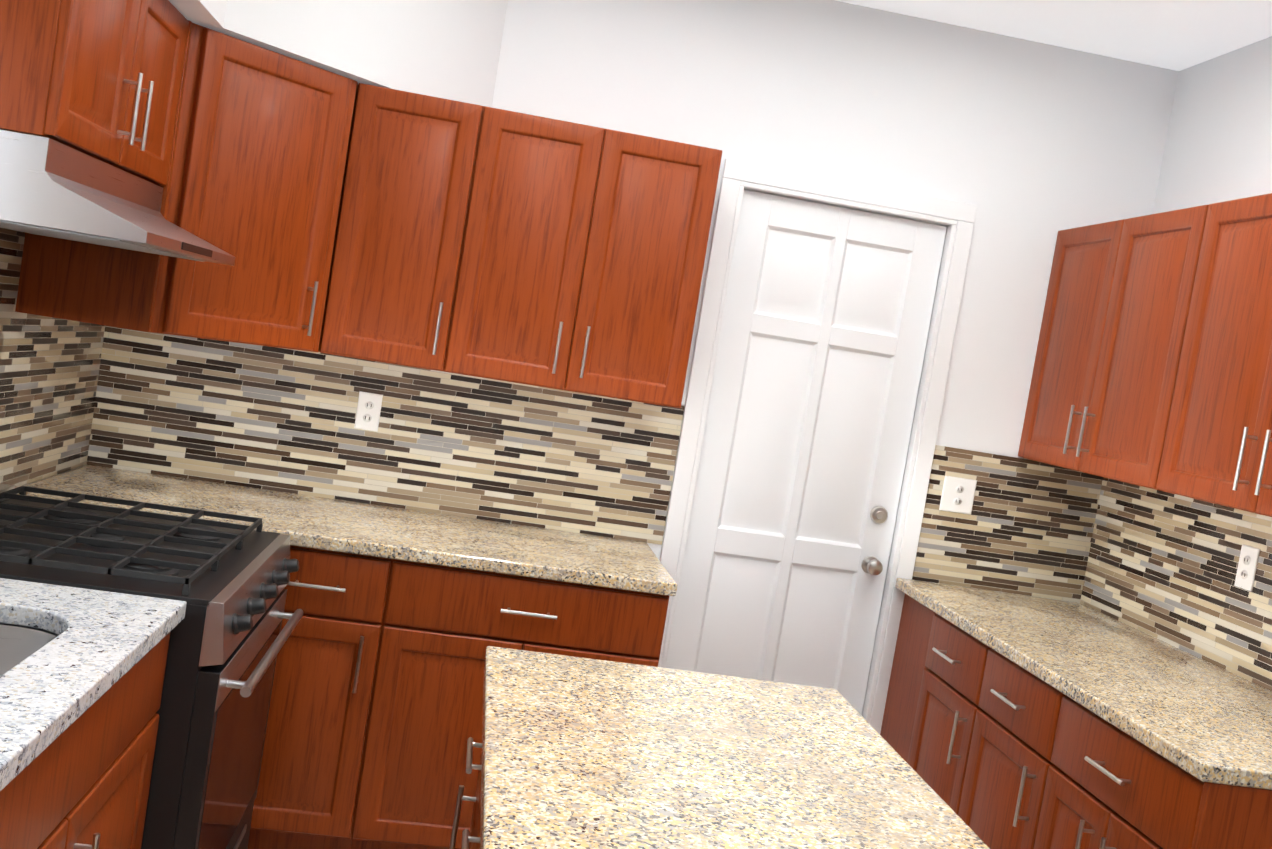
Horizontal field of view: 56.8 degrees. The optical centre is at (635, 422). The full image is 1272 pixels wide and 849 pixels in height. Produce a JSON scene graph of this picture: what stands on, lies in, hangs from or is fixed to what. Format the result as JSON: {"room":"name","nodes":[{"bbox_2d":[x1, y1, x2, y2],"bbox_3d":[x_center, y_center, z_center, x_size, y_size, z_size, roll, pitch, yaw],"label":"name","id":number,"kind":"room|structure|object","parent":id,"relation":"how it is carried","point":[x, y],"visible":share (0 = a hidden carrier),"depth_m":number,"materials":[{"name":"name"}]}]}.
{"room":"kitchen","nodes":[
{"label":"kitchen","id":0,"kind":"room"},
{"bbox_2d":[0,227,82,485],"bbox_3d":[-1.385,-0.129,0.965,0.200,2.720,5.440,9,3,-8],"label":"wall","id":1,"kind":"structure","parent":0,"point":[60,473],"depth_m":3.28,"materials":[{"name":"white paint"}]},
{"bbox_2d":[0,228,111,487],"bbox_3d":[-1.359,-0.030,1.455,0.009,0.650,4.250,9,3,-8],"label":"tile backsplash","id":2,"kind":"structure","parent":1,"relation":"attached to","point":[52,369],"depth_m":3.12,"materials":[{"name":"tile"}]},
{"bbox_2d":[0,0,188,185],"bbox_3d":[-1.207,-0.767,2.474,0.355,0.408,0.756,9,3,-8],"label":"upper cabinet","id":3,"kind":"object","parent":1,"relation":"attached to","point":[99,79],"visible":0.94,"depth_m":2.31,"materials":[{"name":"brown wood"}]},
{"bbox_2d":[0,129,234,265],"bbox_3d":[-1.180,-0.472,2.500,0.502,0.163,0.754,9,3,-8],"label":"range hood","id":4,"kind":"object","parent":3,"relation":"attached to","point":[49,187],"visible":1,"depth_m":2.18,"materials":[{"name":"silver metal"}]},
{"bbox_2d":[15,20,358,351],"bbox_3d":[-1.167,-0.622,3.228,0.678,0.765,0.696,9,3,-8],"label":"upper cabinet","id":5,"kind":"object","parent":1,"relation":"attached to","point":[254,186],"visible":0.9,"depth_m":3.02,"materials":[{"name":"brown wood"}]},
{"bbox_2d":[84,0,1178,601],"bbox_3d":[0.043,-0.065,3.835,3.380,2.720,0.120,9,3,-8],"label":"wall","id":6,"kind":"structure","parent":0,"point":[1030,148],"depth_m":3.81,"materials":[{"name":"white paint"}]},
{"bbox_2d":[92,327,683,544],"bbox_3d":[-0.746,0.039,3.680,1.766,0.455,0.008,9,3,-8],"label":"tile backsplash","id":7,"kind":"structure","parent":6,"relation":"attached to","point":[232,413],"depth_m":3.67,"materials":[{"name":"tile"}]},
{"bbox_2d":[354,391,382,431],"bbox_3d":[-0.831,-0.032,3.654,0.072,0.116,0.009,9,3,-8],"label":"electrical outlet plate","id":8,"kind":"object","parent":7,"relation":"attached to","point":[369,404],"depth_m":3.65,"materials":[{"name":"white plastic"}]},
{"bbox_2d":[320,83,721,407],"bbox_3d":[-0.337,-0.505,3.512,1.052,0.765,0.355,9,3,-8],"label":"upper cabinet","id":9,"kind":"object","parent":6,"relation":"attached to","point":[475,240],"visible":1,"depth_m":3.37,"materials":[{"name":"brown wood"}]},
{"bbox_2d":[665,189,946,715],"bbox_3d":[0.521,0.328,3.871,0.695,2.077,0.101,9,3,-8],"label":"back door","id":10,"kind":"structure","parent":6,"relation":"in","point":[826,319],"depth_m":3.88,"materials":[{"name":"white wood"}]},
{"bbox_2d":[658,158,977,733],"bbox_3d":[0.521,0.288,3.913,0.849,2.166,0.134,9,3,-8],"label":"door frame","id":11,"kind":"structure","parent":6,"relation":"attached to","point":[957,218],"depth_m":3.82,"materials":[{"name":"white wood"}]},
{"bbox_2d":[912,445,1099,601],"bbox_3d":[1.245,0.344,3.951,0.591,0.455,0.008,9,3,-8],"label":"tile backsplash","id":12,"kind":"structure","parent":6,"relation":"attached to","point":[1029,523],"depth_m":3.95,"materials":[{"name":"tile"}]},
{"bbox_2d":[939,476,976,514],"bbox_3d":[1.072,0.243,3.911,0.112,0.116,0.009,9,3,-8],"label":"electrical outlet plate","id":13,"kind":"object","parent":12,"relation":"attached to","point":[958,494],"depth_m":3.91,"materials":[{"name":"white plastic"}]},
{"bbox_2d":[837,0,1271,70],"bbox_3d":[2.230,-1.003,1.371,7.130,0.100,5.490,9,3,-8],"label":"ceiling","id":14,"kind":"structure","parent":0,"point":[1177,35],"depth_m":3.59,"materials":[{"name":"white paint"}]},
{"bbox_2d":[169,0,507,106],"bbox_3d":[-0.603,-1.090,0.987,1.048,0.579,5.198,9,3,-8],"label":"wall","id":15,"kind":"structure","parent":14,"relation":"attached to","point":[448,49],"depth_m":3.29,"materials":[{"name":"white paint"}]},
{"bbox_2d":[1083,36,1271,686],"bbox_3d":[1.966,0.383,1.420,0.120,2.720,5.200,9,3,-8],"label":"wall","id":16,"kind":"structure","parent":0,"point":[1218,147],"depth_m":3.62,"materials":[{"name":"white paint"}]},
{"bbox_2d":[1018,206,1197,486],"bbox_3d":[1.542,-0.205,3.531,0.320,0.764,0.824,9,3,-8],"label":"upper cabinet","id":17,"kind":"object","parent":16,"relation":"attached to","point":[1152,368],"depth_m":3.47,"materials":[{"name":"brown wood"}]},
{"bbox_2d":[1076,476,1271,690],"bbox_3d":[1.654,0.456,3.144,0.009,0.455,1.722,9,3,-8],"label":"tile backsplash","id":18,"kind":"structure","parent":16,"relation":"attached to","point":[1158,564],"depth_m":3.46,"materials":[{"name":"tile"}]},
{"bbox_2d":[1234,544,1259,590],"bbox_3d":[1.650,0.394,3.180,0.009,0.116,0.072,9,3,-8],"label":"electrical outlet plate","id":19,"kind":"object","parent":18,"relation":"attached to","point":[1249,556],"depth_m":3.17,"materials":[{"name":"white plastic"}]},
{"bbox_2d":[1146,193,1271,516],"bbox_3d":[1.643,-0.142,2.715,0.320,0.764,0.824,9,3,-8],"label":"upper cabinet","id":20,"kind":"object","parent":16,"relation":"attached to","point":[1213,439],"depth_m":2.92,"materials":[{"name":"brown wood"}]},
{"bbox_3d":[0.002,1.486,1.262,3.480,0.060,5.440,9,3,-8],"label":"floor","id":21,"kind":"structure","parent":0,"visible":0},
{"bbox_2d":[0,631,170,848],"bbox_3d":[-1.173,0.795,1.719,0.668,0.879,0.975,9,3,-8],"label":"base cabinet","id":22,"kind":"object","parent":21,"relation":"on","point":[82,781],"visible":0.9,"depth_m":1.86,"materials":[{"name":"brown wood"}]},
{"bbox_2d":[0,483,303,848],"bbox_3d":[-1.217,0.701,2.586,0.783,0.953,0.752,9,3,-8],"label":"range","id":23,"kind":"object","parent":21,"relation":"on","point":[227,582],"visible":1,"depth_m":2.41,"materials":[{"name":"black metal"}]},
{"bbox_2d":[247,545,398,848],"bbox_3d":[-0.923,0.739,3.392,0.360,0.880,0.618,9,3,-8],"label":"base cabinet","id":24,"kind":"object","parent":21,"relation":"on","point":[321,715],"depth_m":3.09,"materials":[{"name":"brown wood"}]},
{"bbox_2d":[17,465,676,595],"bbox_3d":[-0.775,0.301,3.343,1.733,0.035,0.685,9,3,-8],"label":"countertop","id":25,"kind":"structure","parent":24,"relation":"on","point":[316,522],"depth_m":3.28,"materials":[{"name":"stone"}]},
{"bbox_2d":[449,737,481,848],"bbox_3d":[-0.004,0.985,1.690,0.598,0.879,1.205,9,3,-8],"label":"base cabinet","id":26,"kind":"object","parent":21,"relation":"on","point":[471,839],"visible":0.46,"depth_m":2.08,"materials":[{"name":"brown wood"}]},
{"bbox_2d":[480,646,989,848],"bbox_3d":[0.132,0.543,1.670,0.700,0.035,1.260,9,3,-8],"label":"countertop","id":27,"kind":"structure","parent":26,"relation":"on","point":[582,753],"depth_m":1.76,"materials":[{"name":"stone"}]},
{"bbox_2d":[355,560,668,848],"bbox_3d":[-0.380,0.822,3.466,0.749,0.880,0.618,9,3,-8],"label":"base cabinet","id":28,"kind":"object","parent":21,"relation":"on","point":[375,719],"depth_m":3.14,"materials":[{"name":"brown wood"}]},
{"bbox_2d":[880,594,927,754],"bbox_3d":[1.148,1.046,3.833,0.617,0.880,0.299,9,3,-8],"label":"base cabinet","id":29,"kind":"object","parent":21,"relation":"on","point":[903,672],"depth_m":3.82,"materials":[{"name":"brown wood"}]},
{"bbox_2d":[900,608,979,808],"bbox_3d":[1.181,1.072,3.486,0.637,0.880,0.400,9,3,-8],"label":"base cabinet","id":30,"kind":"object","parent":21,"relation":"on","point":[946,664],"depth_m":3.46,"materials":[{"name":"brown wood"}]},
{"bbox_2d":[952,641,1051,848],"bbox_3d":[1.231,1.103,3.080,0.637,0.880,0.420,9,3,-8],"label":"base cabinet","id":31,"kind":"object","parent":21,"relation":"on","point":[992,748],"depth_m":3.06,"materials":[{"name":"brown wood"}]},
{"bbox_2d":[1024,687,1271,848],"bbox_3d":[1.293,1.142,2.583,0.637,0.880,0.585,9,3,-8],"label":"base cabinet","id":32,"kind":"object","parent":21,"relation":"on","point":[1098,786],"depth_m":2.50,"materials":[{"name":"brown wood"}]},
{"bbox_2d":[895,578,1271,789],"bbox_3d":[1.288,0.646,3.104,0.658,0.035,1.703,9,3,-8],"label":"countertop","id":33,"kind":"structure","parent":32,"relation":"on","point":[1202,720],"depth_m":2.92,"materials":[{"name":"stone"}]},
{"bbox_3d":[-0.965,0.925,0.041,0.668,0.879,1.208,9,3,-8],"label":"base cabinet","id":34,"kind":"object","parent":21,"relation":"on","visible":0},
{"bbox_2d":[0,578,186,790],"bbox_3d":[-0.997,0.412,0.795,0.653,0.035,2.787,9,3,-8],"label":"countertop","id":35,"kind":"structure","parent":34,"relation":"on","point":[97,648],"depth_m":1.84,"materials":[{"name":"stone"}]},
{"bbox_2d":[0,623,58,675],"bbox_3d":[-1.130,0.461,1.734,0.440,0.208,0.600,9,3,-8],"label":"sink basin","id":36,"kind":"object","parent":35,"relation":"in","point":[18,644],"visible":0.21,"depth_m":2.01,"materials":[{"name":"silver metal"}]}
]}

